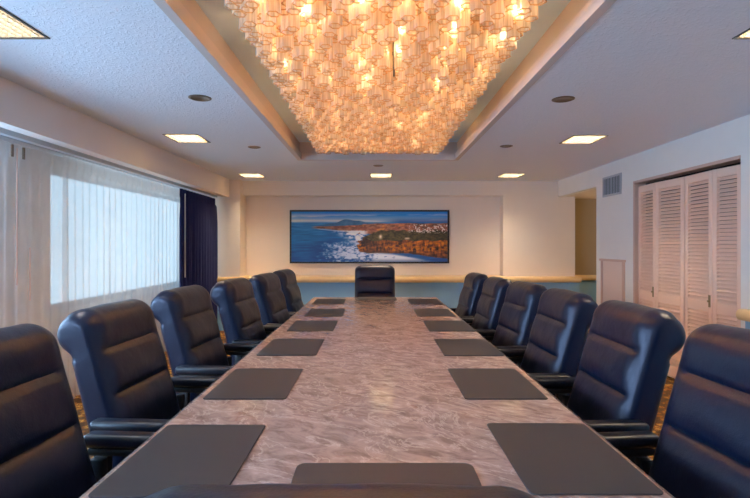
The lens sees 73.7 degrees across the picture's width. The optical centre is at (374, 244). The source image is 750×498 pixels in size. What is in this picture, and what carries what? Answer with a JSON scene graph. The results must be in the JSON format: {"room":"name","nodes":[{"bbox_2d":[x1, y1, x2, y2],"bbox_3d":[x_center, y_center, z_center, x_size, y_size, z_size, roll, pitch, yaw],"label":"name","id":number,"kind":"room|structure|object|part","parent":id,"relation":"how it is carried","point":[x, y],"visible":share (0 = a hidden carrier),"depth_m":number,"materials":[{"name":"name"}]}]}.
{"room":"conference room","nodes":[
{"label":"conference room","id":0,"kind":"room"},
{"bbox_2d":[74,328,674,459],"bbox_3d":[0.775,1.430,3.050,7.850,0.100,11.300,0,0,0],"label":"floor","id":1,"kind":"structure","parent":0,"point":[669,382],"depth_m":4.25,"materials":[{"name":"carpet"}]},
{"bbox_2d":[0,323,154,497],"bbox_3d":[-0.968,0.828,1.562,0.744,1.104,0.734,0,0,4],"label":"chair","id":2,"kind":"object","parent":1,"relation":"on","point":[44,453],"visible":0.8,"depth_m":1.65,"materials":[{"name":"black leather"}]},
{"bbox_3d":[-1.165,0.622,1.576,0.348,0.692,0.544,0,0,4],"label":"backrest","id":3,"kind":"part","parent":2,"relation":"part of","materials":[{"name":"blue leather"}]},
{"bbox_3d":[-0.872,0.901,1.820,0.420,0.274,0.188,0,0,4],"label":"armrest","id":4,"kind":"part","parent":2,"relation":"part of","materials":[{"name":"black plastic"}]},
{"bbox_2d":[57,299,219,472],"bbox_3d":[-0.978,0.828,2.367,0.744,1.104,0.734,0,0,4],"label":"chair","id":5,"kind":"object","parent":1,"relation":"on","point":[125,382],"visible":0.55,"depth_m":2.21,"materials":[{"name":"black leather"}]},
{"bbox_3d":[-0.919,0.901,2.098,0.420,0.274,0.188,0,0,4],"label":"armrest","id":6,"kind":"part","parent":5,"relation":"part of","materials":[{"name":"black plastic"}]},
{"bbox_3d":[-0.882,0.901,2.625,0.420,0.274,0.188,0,0,4],"label":"armrest","id":7,"kind":"part","parent":5,"relation":"part of","materials":[{"name":"black plastic"}]},
{"bbox_2d":[150,285,257,406],"bbox_3d":[-0.988,0.828,3.277,0.744,1.104,0.734,0,0,5],"label":"chair","id":8,"kind":"object","parent":1,"relation":"on","point":[194,345],"visible":0.45,"depth_m":3.08,"materials":[{"name":"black leather"}]},
{"bbox_3d":[-0.934,0.901,3.008,0.420,0.274,0.188,0,0,5],"label":"armrest","id":9,"kind":"part","parent":8,"relation":"part of","materials":[{"name":"black plastic"}]},
{"bbox_3d":[-0.888,0.901,3.534,0.420,0.274,0.188,0,0,5],"label":"armrest","id":10,"kind":"part","parent":8,"relation":"part of","materials":[{"name":"black plastic"}]},
{"bbox_2d":[210,277,278,365],"bbox_3d":[-0.883,0.828,4.077,0.744,1.104,0.734,0,0,5],"label":"chair","id":11,"kind":"object","parent":1,"relation":"on","point":[239,313],"visible":0.51,"depth_m":3.87,"materials":[{"name":"black leather"}]},
{"bbox_3d":[-0.829,0.901,3.808,0.420,0.274,0.188,0,0,5],"label":"armrest","id":12,"kind":"part","parent":11,"relation":"part of","materials":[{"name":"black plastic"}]},
{"bbox_2d":[249,272,292,335],"bbox_3d":[-0.799,0.828,4.843,0.744,1.104,0.734,0,0,6],"label":"chair","id":13,"kind":"object","parent":1,"relation":"on","point":[269,296],"visible":0.3,"depth_m":4.65,"materials":[{"name":"black leather"}]},
{"bbox_2d":[273,269,304,313],"bbox_3d":[-0.758,0.828,5.638,0.744,1.104,0.734,0,0,5],"label":"chair","id":14,"kind":"object","parent":1,"relation":"on","point":[290,289],"visible":0.21,"depth_m":5.48,"materials":[{"name":"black leather"}]},
{"bbox_2d":[144,483,535,497],"bbox_3d":[-0.040,0.830,0.846,0.734,1.101,0.744,0,0,0],"label":"chair","id":15,"kind":"object","parent":1,"relation":"on","point":[267,490],"visible":1,"depth_m":0.57,"materials":[{"name":"black leather"}]},
{"bbox_2d":[355,265,394,296],"bbox_3d":[0.005,0.828,6.572,0.734,1.104,0.744,0,0,0],"label":"chair","id":16,"kind":"object","parent":1,"relation":"on","point":[370,280],"visible":0.48,"depth_m":6.73,"materials":[{"name":"black leather"}]},
{"bbox_2d":[79,297,674,497],"bbox_3d":[0.006,1.010,3.590,1.537,0.740,5.120,0,0,0],"label":"conference table","id":17,"kind":"object","parent":1,"relation":"on","point":[379,387],"visible":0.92,"depth_m":1.95,"materials":[{"name":"stone"}]},
{"bbox_2d":[88,425,264,497],"bbox_3d":[-0.556,0.637,1.515,0.347,0.005,0.508,0,0,0],"label":"desk pad","id":18,"kind":"object","parent":17,"relation":"on","point":[177,455],"visible":0.77,"depth_m":1.47,"materials":[{"name":"grey leather"}]},
{"bbox_2d":[203,368,302,399],"bbox_3d":[-0.540,0.637,2.320,0.347,0.005,0.508,0,0,0],"label":"desk pad","id":19,"kind":"object","parent":17,"relation":"on","point":[242,383],"visible":1,"depth_m":2.27,"materials":[{"name":"grey leather"}]},
{"bbox_2d":[256,339,323,355],"bbox_3d":[-0.512,0.637,3.140,0.347,0.005,0.508,0,0,0],"label":"desk pad","id":20,"kind":"object","parent":17,"relation":"on","point":[276,347],"visible":1,"depth_m":3.10,"materials":[{"name":"grey leather"}]},
{"bbox_2d":[287,320,337,330],"bbox_3d":[-0.480,0.637,3.955,0.347,0.005,0.508,0,0,0],"label":"desk pad","id":21,"kind":"object","parent":17,"relation":"on","point":[299,325],"visible":1,"depth_m":3.94,"materials":[{"name":"grey leather"}]},
{"bbox_2d":[304,309,345,315],"bbox_3d":[-0.460,0.637,4.730,0.347,0.005,0.508,0,0,0],"label":"desk pad","id":22,"kind":"object","parent":17,"relation":"on","point":[312,312],"visible":1,"depth_m":4.70,"materials":[{"name":"grey leather"}]},
{"bbox_2d":[312,299,345,303],"bbox_3d":[-0.508,0.637,5.650,0.347,0.005,0.508,0,0,0],"label":"desk pad","id":23,"kind":"object","parent":17,"relation":"on","point":[317,301],"visible":1,"depth_m":5.62,"materials":[{"name":"grey leather"}]},
{"bbox_2d":[357,297,396,299],"bbox_3d":[0.030,0.637,5.955,0.460,0.005,0.310,0,0,0],"label":"desk pad","id":24,"kind":"object","parent":17,"relation":"on","point":[359,298],"visible":1,"depth_m":5.93,"materials":[{"name":"grey leather"}]},
{"bbox_2d":[291,463,481,485],"bbox_3d":[0.030,0.637,1.285,0.508,0.005,0.347,0,0,0],"label":"desk pad","id":25,"kind":"object","parent":17,"relation":"on","point":[305,473],"visible":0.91,"depth_m":1.39,"materials":[{"name":"grey leather"}]},
{"bbox_2d":[408,299,441,303],"bbox_3d":[0.560,0.637,5.650,0.347,0.005,0.508,0,0,0],"label":"desk pad","id":26,"kind":"object","parent":17,"relation":"on","point":[411,301],"visible":1,"depth_m":5.62,"materials":[{"name":"grey leather"}]},
{"bbox_2d":[413,309,455,315],"bbox_3d":[0.558,0.637,4.730,0.347,0.005,0.508,0,0,0],"label":"desk pad","id":27,"kind":"object","parent":17,"relation":"on","point":[419,312],"visible":1,"depth_m":4.70,"materials":[{"name":"grey leather"}]},
{"bbox_2d":[423,321,475,330],"bbox_3d":[0.578,0.637,3.950,0.347,0.005,0.508,0,0,0],"label":"desk pad","id":28,"kind":"object","parent":17,"relation":"on","point":[431,325],"visible":1,"depth_m":3.89,"materials":[{"name":"grey leather"}]},
{"bbox_2d":[434,339,503,355],"bbox_3d":[0.575,0.637,3.130,0.347,0.005,0.508,0,0,0],"label":"desk pad","id":29,"kind":"object","parent":17,"relation":"on","point":[449,347],"visible":1,"depth_m":3.10,"materials":[{"name":"grey leather"}]},
{"bbox_2d":[448,368,547,399],"bbox_3d":[0.548,0.637,2.320,0.347,0.005,0.508,0,0,0],"label":"desk pad","id":30,"kind":"object","parent":17,"relation":"on","point":[473,383],"visible":1,"depth_m":2.27,"materials":[{"name":"grey leather"}]},
{"bbox_2d":[487,423,663,494],"bbox_3d":[0.571,0.637,1.530,0.347,0.005,0.508,0,0,0],"label":"desk pad","id":31,"kind":"object","parent":17,"relation":"on","point":[548,458],"visible":1,"depth_m":1.47,"materials":[{"name":"grey leather"}]},
{"bbox_2d":[450,272,487,317],"bbox_3d":[0.873,0.845,5.587,0.744,1.070,0.734,0,0,-3],"label":"chair","id":32,"kind":"object","parent":1,"relation":"on","point":[471,292],"visible":0.36,"depth_m":5.38,"materials":[{"name":"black leather"}]},
{"bbox_2d":[462,277,511,341],"bbox_3d":[0.902,0.844,4.741,0.744,1.072,0.734,0,0,-2],"label":"chair","id":33,"kind":"object","parent":1,"relation":"on","point":[492,298],"visible":0.4,"depth_m":4.56,"materials":[{"name":"black leather"}]},
{"bbox_3d":[1.100,0.653,4.748,0.348,0.692,0.544,0,0,-2],"label":"backrest","id":34,"kind":"part","parent":33,"relation":"part of","materials":[{"name":"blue leather"}]},
{"bbox_2d":[476,281,546,363],"bbox_3d":[0.938,0.838,3.947,0.744,1.084,0.734,0,0,-5],"label":"chair","id":35,"kind":"object","parent":1,"relation":"on","point":[518,312],"visible":0.42,"depth_m":3.82,"materials":[{"name":"black leather"}]},
{"bbox_2d":[499,288,597,401],"bbox_3d":[0.922,0.830,3.111,0.744,1.100,0.734,0,0,-2],"label":"chair","id":36,"kind":"object","parent":1,"relation":"on","point":[559,333],"visible":0.35,"depth_m":2.92,"materials":[{"name":"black leather"}]},
{"bbox_3d":[0.836,0.906,3.372,0.420,0.274,0.188,0,0,-2],"label":"armrest","id":37,"kind":"part","parent":36,"relation":"part of","materials":[{"name":"black plastic"}]},
{"bbox_3d":[0.854,0.906,2.845,0.420,0.274,0.188,0,0,-2],"label":"armrest","id":38,"kind":"part","parent":36,"relation":"part of","materials":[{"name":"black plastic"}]},
{"bbox_2d":[532,300,685,463],"bbox_3d":[0.942,0.828,2.350,0.744,1.104,0.734,0,0,-1],"label":"chair","id":39,"kind":"object","parent":1,"relation":"on","point":[618,385],"visible":0.46,"depth_m":2.17,"materials":[{"name":"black leather"}]},
{"bbox_3d":[0.860,0.901,2.613,0.420,0.274,0.188,0,0,-1],"label":"armrest","id":40,"kind":"part","parent":39,"relation":"part of","materials":[{"name":"black plastic"}]},
{"bbox_3d":[0.870,0.901,2.085,0.420,0.274,0.188,0,0,-1],"label":"armrest","id":41,"kind":"part","parent":39,"relation":"part of","materials":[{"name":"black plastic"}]},
{"bbox_2d":[597,324,749,497],"bbox_3d":[0.948,0.828,1.558,0.744,1.104,0.734,0,0,-5],"label":"chair","id":42,"kind":"object","parent":1,"relation":"on","point":[702,446],"visible":0.82,"depth_m":1.63,"materials":[{"name":"black leather"}]},
{"bbox_3d":[0.848,0.901,1.814,0.420,0.274,0.188,0,0,-5],"label":"armrest","id":43,"kind":"part","parent":42,"relation":"part of","materials":[{"name":"black plastic"}]},
{"bbox_3d":[1.145,0.622,1.575,0.348,0.692,0.544,0,0,-5],"label":"backrest","id":44,"kind":"part","parent":42,"relation":"part of","materials":[{"name":"blue leather"}]},
{"bbox_2d":[0,0,749,180],"bbox_3d":[0.005,-1.085,3.050,6.310,0.050,11.300,0,0,0],"label":"ceiling","id":45,"kind":"structure","parent":0,"point":[645,75],"depth_m":3.43,"materials":[{"name":"white paint"}]},
{"bbox_2d":[0,7,49,38],"bbox_3d":[-1.830,-1.090,2.370,0.336,0.072,0.386,0,0,0],"label":"ceiling light","id":46,"kind":"object","parent":45,"relation":"attached to","point":[11,26],"visible":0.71,"depth_m":2.47,"materials":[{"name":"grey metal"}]},
{"bbox_2d":[162,134,210,142],"bbox_3d":[-1.860,-1.090,4.970,0.336,0.072,0.386,0,0,0],"label":"ceiling light","id":47,"kind":"object","parent":45,"relation":"attached to","point":[179,138],"visible":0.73,"depth_m":5.01,"materials":[{"name":"white plastic"}]},
{"bbox_2d":[188,95,211,101],"bbox_3d":[-1.257,-1.056,3.600,0.160,0.008,0.160,0,0,0],"label":"recessed light","id":48,"kind":"object","parent":45,"relation":"in","point":[202,98],"visible":1,"depth_m":3.60,"materials":[{"name":"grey metal"}]},
{"bbox_2d":[238,174,265,177],"bbox_3d":[-1.870,-1.090,7.620,0.336,0.072,0.386,0,0,0],"label":"ceiling light","id":49,"kind":"object","parent":45,"relation":"attached to","point":[242,175],"visible":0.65,"depth_m":7.68,"materials":[{"name":"white plastic"}]},
{"bbox_2d":[248,146,260,148],"bbox_3d":[-1.300,-1.056,5.410,0.136,0.008,0.136,0,0,0],"label":"recessed light","id":50,"kind":"object","parent":45,"relation":"in","point":[252,147],"visible":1,"depth_m":5.42,"materials":[{"name":"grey metal"}]},
{"bbox_2d":[370,174,391,177],"bbox_3d":[0.100,-1.090,7.620,0.336,0.072,0.386,0,0,0],"label":"ceiling light","id":51,"kind":"object","parent":45,"relation":"attached to","point":[371,175],"visible":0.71,"depth_m":7.68,"materials":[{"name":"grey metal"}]},
{"bbox_2d":[153,0,616,159],"bbox_3d":[0.045,-1.095,3.550,2.002,0.079,5.392,0,0,0],"label":"trim","id":52,"kind":"structure","parent":45,"relation":"attached to","point":[593,10],"depth_m":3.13,"materials":[{"name":"beige paint"}]},
{"bbox_2d":[500,145,512,147],"bbox_3d":[1.410,-1.056,5.350,0.136,0.008,0.136,0,0,0],"label":"recessed light","id":53,"kind":"object","parent":45,"relation":"in","point":[502,146],"visible":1,"depth_m":5.35,"materials":[{"name":"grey metal"}]},
{"bbox_2d":[497,174,524,177],"bbox_3d":[2.080,-1.090,7.620,0.336,0.072,0.386,0,0,0],"label":"ceiling light","id":54,"kind":"object","parent":45,"relation":"attached to","point":[502,175],"visible":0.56,"depth_m":7.68,"materials":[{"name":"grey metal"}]},
{"bbox_2d":[552,96,574,102],"bbox_3d":[1.370,-1.056,3.630,0.160,0.008,0.160,0,0,0],"label":"recessed light","id":55,"kind":"object","parent":45,"relation":"in","point":[561,99],"visible":1,"depth_m":3.64,"materials":[{"name":"brown metal"}]},
{"bbox_2d":[559,135,607,143],"bbox_3d":[2.090,-1.090,5.020,0.336,0.072,0.386,0,0,0],"label":"ceiling light","id":56,"kind":"object","parent":45,"relation":"attached to","point":[575,139],"visible":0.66,"depth_m":5.06,"materials":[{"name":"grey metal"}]},
{"bbox_2d":[732,28,749,38],"bbox_3d":[2.000,-1.090,2.370,0.336,0.072,0.386,0,0,0],"label":"ceiling light","id":57,"kind":"object","parent":45,"relation":"attached to","point":[746,34],"visible":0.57,"depth_m":2.54,"materials":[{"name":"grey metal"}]},
{"bbox_3d":[-2.705,-0.935,2.750,0.490,0.250,10.699,0,0,0],"label":"trim","id":58,"kind":"structure","parent":45,"relation":"attached to","visible":0},
{"bbox_2d":[0,127,216,197],"bbox_3d":[-2.632,-0.785,2.750,0.205,0.050,10.600,0,0,0],"label":"track","id":59,"kind":"object","parent":58,"relation":"attached to","point":[7,135],"visible":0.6,"depth_m":4.32,"materials":[{"name":"silver metal"}]},
{"bbox_2d":[0,140,62,356],"bbox_3d":[-2.698,0.292,0.960,0.082,2.115,6.920,0,0,0],"label":"sheer curtain","id":60,"kind":"object","parent":59,"relation":"hanging from","point":[31,180],"visible":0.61,"depth_m":3.95,"materials":[{"name":"fabric"}]},
{"bbox_2d":[62,156,179,398],"bbox_3d":[-2.659,0.292,6.084,0.053,2.115,3.632,0,0,0],"label":"sheer curtain","id":61,"kind":"object","parent":59,"relation":"hanging from","point":[120,231],"visible":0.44,"depth_m":5.08,"materials":[{"name":"fabric"}]},
{"bbox_2d":[179,188,217,318],"bbox_3d":[-2.553,0.302,7.297,0.089,2.095,1.475,0,0,0],"label":"drape","id":62,"kind":"object","parent":59,"relation":"hanging from","point":[198,221],"visible":0.75,"depth_m":7.21,"materials":[{"name":"blue fabric"}]},
{"bbox_2d":[195,0,570,141],"bbox_3d":[0.045,-1.300,3.550,2.030,0.040,5.420,0,0,0],"label":"ceiling","id":63,"kind":"structure","parent":0,"point":[221,17],"depth_m":3.36,"materials":[{"name":"beige paint"}]},
{"bbox_2d":[225,0,546,154],"bbox_3d":[0.055,-1.150,3.555,1.430,0.260,4.410,0,0,0],"label":"chandelier","id":64,"kind":"object","parent":63,"relation":"hanging from","point":[361,77],"visible":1,"depth_m":2.87,"materials":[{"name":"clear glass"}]},
{"bbox_3d":[0.118,-1.140,3.030,0.020,0.240,0.020,0,0,0],"label":"support rod","id":65,"kind":"part","parent":64,"relation":"part of","materials":[{"name":"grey metal"}]},
{"bbox_2d":[212,180,574,276],"bbox_3d":[0.085,0.160,8.375,6.470,2.440,0.550,0,0,0],"label":"wall","id":66,"kind":"structure","parent":0,"point":[528,230],"depth_m":8.50,"materials":[{"name":"paint"}]},
{"bbox_2d":[0,76,228,196],"bbox_3d":[-2.405,-0.917,2.749,0.110,0.285,10.699,0,0,0],"label":"soffit","id":67,"kind":"structure","parent":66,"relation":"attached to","point":[25,111],"depth_m":4.14,"materials":[{"name":"beige paint"}]},
{"bbox_2d":[290,210,448,262],"bbox_3d":[-0.085,-0.141,8.477,2.700,0.905,0.045,0,0,0],"label":"framed picture","id":68,"kind":"object","parent":66,"relation":"attached to","point":[316,236],"visible":1,"depth_m":8.47},
{"bbox_2d":[243,181,502,196],"bbox_3d":[-0.025,-0.942,8.390,4.310,0.237,0.220,0,0,0],"label":"soffit","id":69,"kind":"structure","parent":66,"relation":"attached to","point":[250,188],"depth_m":8.28,"materials":[{"name":"paint"}]},
{"bbox_2d":[242,275,503,276],"bbox_3d":[-0.025,0.532,8.293,4.290,0.035,0.405,0,0,0],"label":"trim","id":70,"kind":"structure","parent":66,"relation":"attached to","point":[246,275],"depth_m":8.18,"materials":[{"name":"brown wood"}]},
{"bbox_2d":[217,283,578,330],"bbox_3d":[0.365,0.993,8.280,5.870,0.775,0.420,0,0,0],"label":"trim","id":71,"kind":"structure","parent":66,"relation":"attached to","point":[448,293],"depth_m":8.07,"materials":[{"name":"fabric"}]},
{"bbox_2d":[217,277,580,282],"bbox_3d":[0.375,0.560,8.057,5.890,0.090,0.075,0,0,0],"label":"trim","id":72,"kind":"structure","parent":66,"relation":"attached to","point":[299,279],"depth_m":8.02,"materials":[{"name":"brown wood"}]},
{"bbox_2d":[504,276,577,276],"bbox_3d":[2.720,0.532,8.188,1.200,0.035,0.195,0,0,0],"label":"trim","id":73,"kind":"structure","parent":66,"relation":"attached to","point":[504,276],"depth_m":8.18,"materials":[{"name":"brown wood"}]},
{"bbox_2d":[566,189,595,198],"bbox_3d":[3.930,-0.860,7.800,1.540,0.120,1.900,0,0,0],"label":"ceiling","id":74,"kind":"structure","parent":0,"point":[591,194],"depth_m":8.08,"materials":[{"name":"paint"}]},
{"bbox_2d":[575,199,595,274],"bbox_3d":[4.010,0.230,8.685,1.380,2.300,0.130,0,0,0],"label":"wall","id":75,"kind":"structure","parent":0,"point":[585,209],"depth_m":8.62,"materials":[{"name":"beige paint"}]},
{"bbox_2d":[575,275,595,279],"bbox_3d":[3.962,0.560,8.570,1.275,0.090,0.100,0,0,0],"label":"trim","id":76,"kind":"structure","parent":75,"relation":"attached to","point":[583,277],"depth_m":8.53,"materials":[{"name":"brown wood"}]},
{"bbox_2d":[579,280,595,301],"bbox_3d":[3.962,0.993,8.613,1.275,0.775,0.025,0,0,0],"label":"trim","id":77,"kind":"structure","parent":75,"relation":"attached to","point":[588,287],"depth_m":8.60,"materials":[{"name":"paint"}]},
{"bbox_2d":[558,114,749,327],"bbox_3d":[3.100,0.160,2.840,0.120,2.440,10.879,0,0,0],"label":"wall","id":78,"kind":"structure","parent":0,"point":[614,214],"depth_m":5.71,"materials":[{"name":"white paint"}]},
{"bbox_2d":[602,173,621,197],"bbox_3d":[3.033,-0.760,6.390,0.014,0.260,0.500,0,0,0],"label":"air vent","id":79,"kind":"object","parent":78,"relation":"in","point":[611,185],"visible":1,"depth_m":6.38,"materials":[{"name":"silver metal"}]},
{"bbox_2d":[599,258,625,302],"bbox_3d":[3.020,0.730,6.360,0.040,1.100,0.640,0,0,0],"label":"access panel","id":80,"kind":"object","parent":78,"relation":"attached to","point":[612,270],"visible":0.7,"depth_m":6.36,"materials":[{"name":"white wood"}]},
{"bbox_3d":[3.034,0.745,6.360,0.012,1.070,0.540,0,0,0],"label":"panel","id":81,"kind":"part","parent":80,"relation":"part of","materials":[{"name":"white paint"}]},
{"bbox_2d":[638,177,684,378],"bbox_3d":[3.053,0.343,5.373,0.074,2.035,0.851,0,0,0],"label":"door","id":82,"kind":"structure","parent":78,"relation":"in","point":[661,277],"depth_m":5.27,"materials":[{"name":"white wood"}]},
{"bbox_3d":[3.061,0.343,5.600,0.030,2.035,0.395,0,0,4],"label":"frame","id":83,"kind":"part","parent":82,"relation":"part of","materials":[{"name":"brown wood"}]},
{"bbox_3d":[3.061,0.343,5.173,0.030,2.035,0.450,0,0,-4],"label":"frame","id":84,"kind":"part","parent":82,"relation":"part of","materials":[{"name":"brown wood"}]},
{"bbox_2d":[633,155,740,303],"bbox_3d":[3.094,0.318,4.992,0.132,2.125,1.725,0,0,0],"label":"trim","id":85,"kind":"structure","parent":78,"relation":"attached to","point":[736,159],"depth_m":5.82,"materials":[{"name":"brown wood"}]},
{"bbox_2d":[685,164,740,340],"bbox_3d":[3.055,0.343,4.550,0.070,2.035,0.765,0,0,0],"label":"door","id":86,"kind":"structure","parent":78,"relation":"in","point":[712,282],"depth_m":4.51,"materials":[{"name":"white wood"}]},
{"bbox_3d":[3.064,0.343,4.718,0.030,2.035,0.430,0,0,3],"label":"frame","id":87,"kind":"part","parent":86,"relation":"part of","materials":[{"name":"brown wood"}]},
{"bbox_3d":[3.030,0.510,4.536,0.019,0.110,0.028,0,0,3],"label":"handle","id":88,"kind":"part","parent":86,"relation":"part of","materials":[{"name":"gold metal"}]},
{"bbox_3d":[3.064,0.343,4.332,0.030,2.035,0.330,0,0,-4],"label":"frame","id":89,"kind":"part","parent":86,"relation":"part of","materials":[{"name":"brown wood"}]},
{"bbox_2d":[736,309,749,321],"bbox_3d":[2.998,0.568,0.745,0.085,0.092,6.690,0,0,0],"label":"trim","id":90,"kind":"structure","parent":78,"relation":"attached to","point":[741,314],"depth_m":4.02,"materials":[{"name":"brown wood"}]},
{"bbox_2d":[745,321,749,328],"bbox_3d":[3.025,0.997,0.730,0.030,0.766,6.660,0,0,0],"label":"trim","id":91,"kind":"structure","parent":78,"relation":"attached to","point":[747,324],"depth_m":4.04,"materials":[{"name":"paint"}]}
]}

